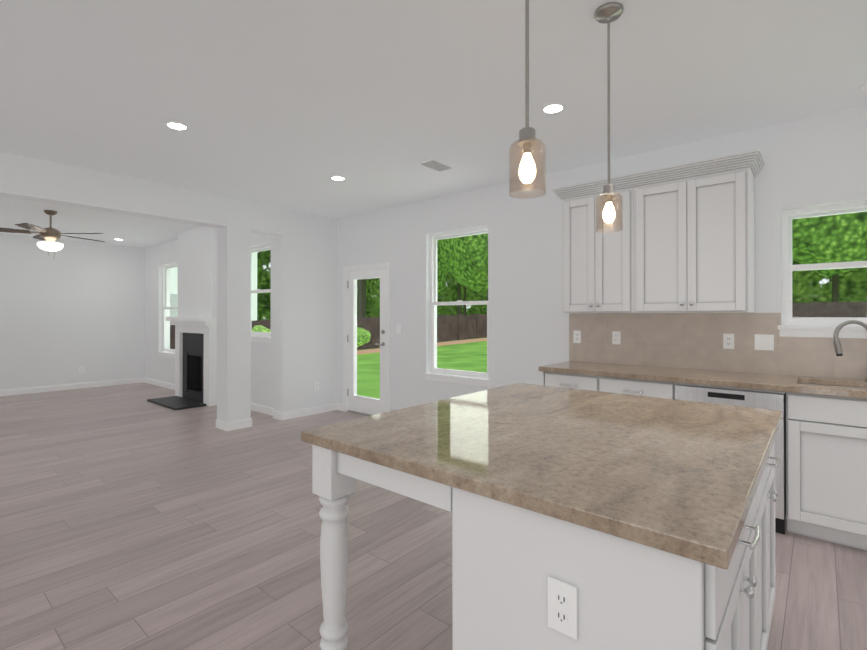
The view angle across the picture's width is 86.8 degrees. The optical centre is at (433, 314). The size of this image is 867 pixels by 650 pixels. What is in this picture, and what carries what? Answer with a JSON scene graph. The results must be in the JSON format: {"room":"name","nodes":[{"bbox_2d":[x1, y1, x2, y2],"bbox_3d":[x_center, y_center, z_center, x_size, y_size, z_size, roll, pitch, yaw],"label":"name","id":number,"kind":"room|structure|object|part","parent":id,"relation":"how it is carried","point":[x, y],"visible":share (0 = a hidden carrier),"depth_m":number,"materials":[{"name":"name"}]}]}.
{"room":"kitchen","nodes":[
{"label":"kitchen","id":0,"kind":"room"},
{"bbox_2d":[0,233,144,389],"bbox_3d":[-8.469,0.004,6.420,0.200,2.740,7.800,0,0,40],"label":"wall","id":1,"kind":"structure","parent":0,"point":[69,308],"depth_m":8.40,"materials":[{"name":"paint"}]},
{"bbox_2d":[0,378,142,395],"bbox_3d":[-8.387,1.324,6.346,0.014,0.100,7.799,0,0,40],"label":"baseboard","id":2,"kind":"structure","parent":1,"relation":"attached to","point":[134,380],"depth_m":8.37,"materials":[{"name":"white wood"}]},
{"bbox_2d":[79,366,83,371],"bbox_3d":[-6.553,1.023,8.528,0.007,0.115,0.070,0,0,40],"label":"outlet","id":3,"kind":"object","parent":1,"relation":"attached to","point":[81,368],"visible":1,"depth_m":8.53,"materials":[{"name":"white plastic"}]},
{"bbox_2d":[0,152,281,235],"bbox_3d":[-4.519,-1.210,3.044,0.200,0.340,7.720,0,0,40],"label":"header beam","id":4,"kind":"structure","parent":0,"point":[29,179],"depth_m":4.60,"materials":[{"name":"paint"}]},
{"bbox_2d":[145,233,273,407],"bbox_3d":[-3.980,0.010,7.868,5.200,2.740,0.200,0,0,40],"label":"wall","id":5,"kind":"structure","parent":0,"point":[157,367],"depth_m":8.66,"materials":[{"name":"paint"}]},
{"bbox_2d":[143,377,174,389],"bbox_3d":[-4.999,1.333,8.577,2.260,0.100,0.019,0,0,40],"label":"baseboard","id":6,"kind":"structure","parent":5,"relation":"attached to","point":[154,382],"depth_m":8.78,"materials":[{"name":"white wood"}]},
{"bbox_2d":[157,263,177,357],"bbox_3d":[-4.924,-0.073,8.610,0.940,1.743,0.162,0,0,40],"label":"living room window","id":7,"kind":"structure","parent":5,"relation":"in","point":[169,352],"depth_m":8.88,"materials":[{"name":"white wood"}]},
{"bbox_2d":[251,244,270,342],"bbox_3d":[-2.523,-0.289,6.588,0.920,1.368,0.162,0,0,40],"label":"living room window","id":8,"kind":"structure","parent":5,"relation":"in","point":[263,337],"depth_m":6.52,"materials":[{"name":"white wood"}]},
{"bbox_2d":[251,403,279,417],"bbox_3d":[-2.612,1.325,6.569,1.438,0.100,0.014,0,0,40],"label":"baseboard","id":9,"kind":"structure","parent":5,"relation":"attached to","point":[254,407],"depth_m":6.31,"materials":[{"name":"white wood"}]},
{"bbox_2d":[274,208,336,412],"bbox_3d":[-1.683,0.004,6.403,0.200,2.740,1.080,0,0,40],"label":"wall","id":10,"kind":"structure","parent":0,"point":[305,302],"depth_m":6.19,"materials":[{"name":"paint"}]},
{"bbox_2d":[280,403,338,419],"bbox_3d":[-1.671,1.324,6.247,0.017,0.100,0.894,0,0,40],"label":"baseboard","id":11,"kind":"structure","parent":10,"relation":"attached to","point":[335,406],"depth_m":6.21,"materials":[{"name":"white wood"}]},
{"bbox_2d":[315,382,318,390],"bbox_3d":[-1.610,0.994,6.324,0.007,0.115,0.070,0,0,40],"label":"outlet","id":12,"kind":"object","parent":10,"relation":"attached to","point":[316,385],"visible":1,"depth_m":6.32,"materials":[{"name":"white plastic"}]},
{"bbox_2d":[0,382,866,649],"bbox_3d":[-2.515,1.415,1.919,15.100,0.120,9.000,0,0,40],"label":"floor","id":13,"kind":"structure","parent":0,"point":[132,517],"depth_m":2.66,"materials":[{"name":"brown wood"}]},
{"bbox_2d":[147,226,218,409],"bbox_3d":[-3.875,0.008,7.178,1.370,2.739,0.719,0,0,40],"label":"fireplace","id":14,"kind":"object","parent":13,"relation":"on","point":[194,321],"visible":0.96,"depth_m":7.17,"materials":[{"name":"paint"}]},
{"bbox_2d":[217,226,250,422],"bbox_3d":[-2.425,0.171,5.569,0.260,2.400,0.290,0,0,40],"label":"column","id":15,"kind":"structure","parent":13,"relation":"on","point":[233,323],"depth_m":5.47,"materials":[{"name":"paint"}]},
{"bbox_2d":[224,418,251,430],"bbox_3d":[-2.321,1.320,5.477,0.017,0.100,0.319,0,0,40],"label":"baseboard","id":16,"kind":"structure","parent":13,"relation":"on","point":[234,425],"depth_m":5.45,"materials":[{"name":"white wood"}]},
{"bbox_2d":[305,419,781,649],"bbox_3d":[0.562,0.912,1.842,1.288,0.886,1.574,0,0,40],"label":"kitchen island","id":17,"kind":"object","parent":13,"relation":"on","point":[633,593],"depth_m":1.13,"materials":[{"name":"white wood"}]},
{"bbox_3d":[-0.360,0.911,1.662,0.110,0.885,0.110,0,0,40],"label":"leg","id":18,"kind":"part","parent":17,"relation":"part of","materials":[{"name":"white wood"}]},
{"bbox_2d":[301,383,781,562],"bbox_3d":[0.534,0.450,1.867,1.335,0.038,1.594,0,0,40],"label":"island countertop","id":19,"kind":"structure","parent":17,"relation":"on","point":[684,475],"depth_m":1.43,"materials":[{"name":"brown stone"}]},
{"bbox_2d":[548,576,576,639],"bbox_3d":[0.295,0.672,1.051,0.070,0.115,0.007,0,0,40],"label":"outlet","id":20,"kind":"object","parent":17,"relation":"attached to","point":[562,606],"visible":1,"depth_m":1.05,"materials":[{"name":"white plastic"}]},
{"bbox_2d":[542,373,586,389],"bbox_3d":[1.318,0.921,3.901,0.538,0.884,0.629,0,0,40],"label":"base cabinet","id":21,"kind":"object","parent":13,"relation":"on","point":[565,380],"depth_m":3.71,"materials":[{"name":"white wood"}]},
{"bbox_2d":[587,377,694,398],"bbox_3d":[1.648,0.920,3.622,0.602,0.884,0.629,0,0,40],"label":"base cabinet","id":22,"kind":"object","parent":13,"relation":"on","point":[659,389],"depth_m":3.37,"materials":[{"name":"white wood"}]},
{"bbox_2d":[783,393,866,550],"bbox_3d":[2.724,0.916,2.716,0.983,0.884,0.629,0,0,40],"label":"base cabinet","id":23,"kind":"object","parent":13,"relation":"on","point":[826,459],"depth_m":2.68,"materials":[{"name":"white wood"}]},
{"bbox_2d":[539,361,866,400],"bbox_3d":[2.769,0.453,2.661,4.410,0.038,0.635,0,0,40],"label":"countertop","id":24,"kind":"structure","parent":23,"relation":"on","point":[774,383],"depth_m":3.15,"materials":[{"name":"brown stone"}]},
{"bbox_2d":[799,381,866,388],"bbox_3d":[2.668,0.571,2.766,0.768,0.222,0.398,0,0,40],"label":"sink","id":25,"kind":"object","parent":24,"relation":"in","point":[800,382],"depth_m":3.07,"materials":[{"name":"silver metal"}]},
{"bbox_2d":[833,320,866,381],"bbox_3d":[2.781,0.236,2.964,0.325,0.396,0.063,0,0,12],"label":"faucet","id":26,"kind":"object","parent":24,"relation":"on","point":[837,345],"visible":1,"depth_m":2.99,"materials":[{"name":"grey metal"}]},
{"bbox_2d":[675,385,785,534],"bbox_3d":[2.104,0.926,3.220,0.604,0.870,0.652,0,0,40],"label":"dishwasher","id":27,"kind":"object","parent":23,"relation":"in","point":[760,400],"visible":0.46,"depth_m":2.86,"materials":[{"name":"silver metal"}]},
{"bbox_2d":[0,0,866,247],"bbox_3d":[-2.515,-1.484,1.931,15.100,0.200,9.000,0,0,40],"label":"ceiling","id":28,"kind":"structure","parent":0,"point":[294,105],"depth_m":2.79,"materials":[{"name":"paint"}]},
{"bbox_2d":[0,210,103,255],"bbox_3d":[-5.111,-1.037,6.099,1.259,0.660,1.308,0,0,40],"label":"ceiling fan","id":29,"kind":"object","parent":28,"relation":"hanging from","point":[50,235],"visible":1,"depth_m":6.00,"materials":[{"name":"brown wood"}]},
{"bbox_2d":[164,121,189,130],"bbox_3d":[-1.877,-1.375,3.355,0.164,0.006,0.164,0,0,40],"label":"recessed light","id":30,"kind":"object","parent":28,"relation":"in","point":[175,125],"visible":1,"depth_m":3.35,"materials":[{"name":"white plastic"}]},
{"bbox_2d":[330,176,345,180],"bbox_3d":[-0.963,-1.370,4.625,0.164,0.006,0.164,0,0,40],"label":"recessed light","id":31,"kind":"object","parent":28,"relation":"in","point":[338,178],"visible":1,"depth_m":4.63,"materials":[{"name":"white"}]},
{"bbox_2d":[418,159,454,171],"bbox_3d":[0.028,-1.370,4.234,0.180,0.009,0.320,0,0,40],"label":"ceiling vent","id":32,"kind":"object","parent":28,"relation":"in","point":[436,165],"visible":0.98,"depth_m":4.21,"materials":[{"name":"white metal"}]},
{"bbox_2d":[509,0,545,198],"bbox_3d":[0.300,-0.885,1.467,0.124,1.003,0.124,0,0,40],"label":"pendant light","id":33,"kind":"object","parent":28,"relation":"hanging from","point":[527,140],"visible":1,"depth_m":1.46,"materials":[{"name":"clear glass"}]},
{"bbox_2d":[541,103,565,113],"bbox_3d":[0.801,-1.376,3.073,0.164,0.006,0.164,0,0,40],"label":"recessed light","id":34,"kind":"object","parent":28,"relation":"in","point":[553,108],"visible":1,"depth_m":3.07,"materials":[{"name":"white plastic"}]},
{"bbox_2d":[594,2,622,232],"bbox_3d":[0.800,-0.882,2.091,0.124,1.003,0.124,0,0,40],"label":"pendant light","id":35,"kind":"object","parent":28,"relation":"hanging from","point":[608,13],"visible":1,"depth_m":2.08,"materials":[{"name":"clear glass"}]},
{"bbox_2d":[858,83,866,91],"bbox_3d":[2.667,-1.378,2.756,0.164,0.006,0.164,0,0,40],"label":"recessed light","id":36,"kind":"object","parent":28,"relation":"in","point":[862,88],"visible":1,"depth_m":2.80,"materials":[{"name":"white plastic"}]},
{"bbox_2d":[337,105,866,410],"bbox_3d":[2.229,-0.007,3.675,9.700,2.740,0.211,0,0,40],"label":"wall","id":37,"kind":"structure","parent":0,"point":[816,161],"depth_m":4.29,"materials":[{"name":"paint"}]},
{"bbox_2d":[343,262,389,415],"bbox_3d":[-0.864,0.354,6.257,0.920,2.040,0.226,0,0,40],"label":"door","id":38,"kind":"structure","parent":37,"relation":"in","point":[354,402],"depth_m":6.28,"materials":[{"name":"white wood"}]},
{"bbox_2d":[396,324,400,332],"bbox_3d":[-0.444,0.182,5.794,0.070,0.115,0.010,0,0,40],"label":"light switch","id":39,"kind":"object","parent":37,"relation":"attached to","point":[398,328],"visible":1,"depth_m":5.79,"materials":[{"name":"white plastic"}]},
{"bbox_2d":[424,227,489,386],"bbox_3d":[0.289,-0.087,5.263,0.921,1.743,0.162,0,0,40],"label":"window","id":40,"kind":"structure","parent":37,"relation":"in","point":[473,378],"depth_m":5.37,"materials":[{"name":"white wood"}]},
{"bbox_2d":[573,330,580,342],"bbox_3d":[1.340,0.210,4.279,0.070,0.115,0.007,0,0,40],"label":"outlet","id":41,"kind":"object","parent":37,"relation":"attached to","point":[576,336],"visible":1,"depth_m":4.28,"materials":[{"name":"white plastic"}]},
{"bbox_2d":[560,181,631,312],"bbox_3d":[1.463,-0.530,3.978,0.610,1.043,0.335,0,0,40],"label":"upper cabinet","id":42,"kind":"object","parent":37,"relation":"attached to","point":[597,266],"depth_m":3.85,"materials":[{"name":"white wood"}]},
{"bbox_2d":[612,331,620,344],"bbox_3d":[1.615,0.209,4.047,0.070,0.115,0.007,0,0,40],"label":"outlet","id":43,"kind":"object","parent":37,"relation":"attached to","point":[616,337],"visible":1,"depth_m":4.04,"materials":[{"name":"white plastic"}]},
{"bbox_2d":[632,157,755,312],"bbox_3d":[1.990,-0.532,3.533,0.770,1.043,0.335,0,0,40],"label":"upper cabinet","id":44,"kind":"object","parent":37,"relation":"attached to","point":[682,240],"depth_m":3.37,"materials":[{"name":"white wood"}]},
{"bbox_2d":[723,334,733,348],"bbox_3d":[2.258,0.207,3.506,0.070,0.115,0.007,0,0,40],"label":"outlet","id":45,"kind":"object","parent":37,"relation":"attached to","point":[728,341],"visible":1,"depth_m":3.50,"materials":[{"name":"white plastic"}]},
{"bbox_2d":[754,334,773,350],"bbox_3d":[2.425,0.206,3.363,0.116,0.115,0.010,0,0,40],"label":"light switch","id":46,"kind":"object","parent":37,"relation":"attached to","point":[763,342],"visible":1,"depth_m":3.37,"materials":[{"name":"white plastic"}]},
{"bbox_2d":[778,201,866,337],"bbox_3d":[3.170,-0.300,2.837,1.660,0.918,0.162,0,0,40],"label":"window","id":47,"kind":"structure","parent":37,"relation":"in","point":[813,326],"depth_m":3.25,"materials":[{"name":"white wood"}]},
{"label":"outside","id":48,"kind":"structure","parent":0,"visible":0},
{"bbox_2d":[357,337,487,398],"bbox_3d":[6.234,1.989,33.790,60.000,2.300,52.580,0,0,40],"label":"lawn","id":49,"kind":"structure","parent":48,"point":[475,361],"depth_m":17.71,"materials":[{"name":"green plant"}]},
{"bbox_2d":[170,252,256,320],"bbox_3d":[-16.498,-2.510,28.172,7.100,9.650,9.100,0,0,40],"label":"neighbouring house","id":50,"kind":"structure","parent":49,"relation":"on","point":[173,285],"depth_m":25.68,"materials":[{"name":"white"}]},
{"bbox_2d":[252,325,370,346],"bbox_3d":[0.439,0.598,27.333,2.221,2.461,23.514,0,0,45],"label":"shrubs","id":51,"kind":"object","parent":49,"relation":"on","point":[362,334],"depth_m":22.90,"materials":[{"name":"green plant"}]},
{"bbox_2d":[170,313,486,354],"bbox_3d":[-2.790,1.048,26.035,2.600,2.468,31.676,0,0,40],"label":"fence","id":52,"kind":"object","parent":49,"relation":"on","point":[477,320],"depth_m":32.17,"materials":[{"name":"brown wood"}]},
{"bbox_2d":[358,279,361,317],"bbox_3d":[-5.818,-8.012,33.026,11.329,20.234,11.497,0,0,40],"label":"tree","id":53,"kind":"object","parent":49,"relation":"on","point":[359,298],"depth_m":32.80,"materials":[{"name":"brown plant"}]},
{"bbox_2d":[362,279,365,316],"bbox_3d":[-5.346,-7.915,37.889,9.764,20.164,9.162,0,0,40],"label":"tree","id":54,"kind":"object","parent":49,"relation":"on","point":[364,301],"depth_m":37.87,"materials":[{"name":"brown plant"}]},
{"bbox_2d":[437,247,448,292],"bbox_3d":[-3.058,-6.559,41.313,10.714,17.346,8.798,0,0,40],"label":"tree","id":55,"kind":"object","parent":49,"relation":"on","point":[442,273],"depth_m":39.91,"materials":[{"name":"green plant"}]},
{"bbox_2d":[437,233,487,314],"bbox_3d":[2.492,-9.361,41.823,14.428,22.558,13.563,0,0,40],"label":"tree","id":56,"kind":"object","parent":49,"relation":"on","point":[479,257],"depth_m":36.45,"materials":[{"name":"green plant"}]},
{"bbox_2d":[463,286,465,314],"bbox_3d":[3.760,-9.370,53.154,12.516,22.686,12.951,0,0,40],"label":"tree","id":57,"kind":"object","parent":49,"relation":"on","point":[464,299],"depth_m":52.96,"materials":[{"name":"brown plant"}]},
{"bbox_2d":[792,211,866,276],"bbox_3d":[23.619,-9.676,34.482,16.277,21.522,12.907,0,0,40],"label":"tree","id":58,"kind":"object","parent":49,"relation":"on","point":[837,232],"depth_m":27.54,"materials":[{"name":"green plant"}]},
{"bbox_2d":[792,301,866,325],"bbox_3d":[25.386,0.499,21.566,50.948,2.506,2.600,0,0,40],"label":"fence","id":59,"kind":"object","parent":49,"relation":"on","point":[837,309],"depth_m":25.83,"materials":[{"name":"brown wood"}]},
{"bbox_2d":[832,274,838,301],"bbox_3d":[27.650,-10.607,32.163,15.895,23.219,14.660,0,0,40],"label":"tree","id":60,"kind":"object","parent":49,"relation":"on","point":[835,291],"depth_m":32.20,"materials":[{"name":"brown plant"}]},
{"bbox_2d":[257,250,866,319],"bbox_3d":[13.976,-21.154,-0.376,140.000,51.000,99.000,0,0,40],"label":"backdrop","id":61,"kind":"structure","parent":48,"point":[373,293],"depth_m":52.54,"materials":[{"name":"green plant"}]}
]}

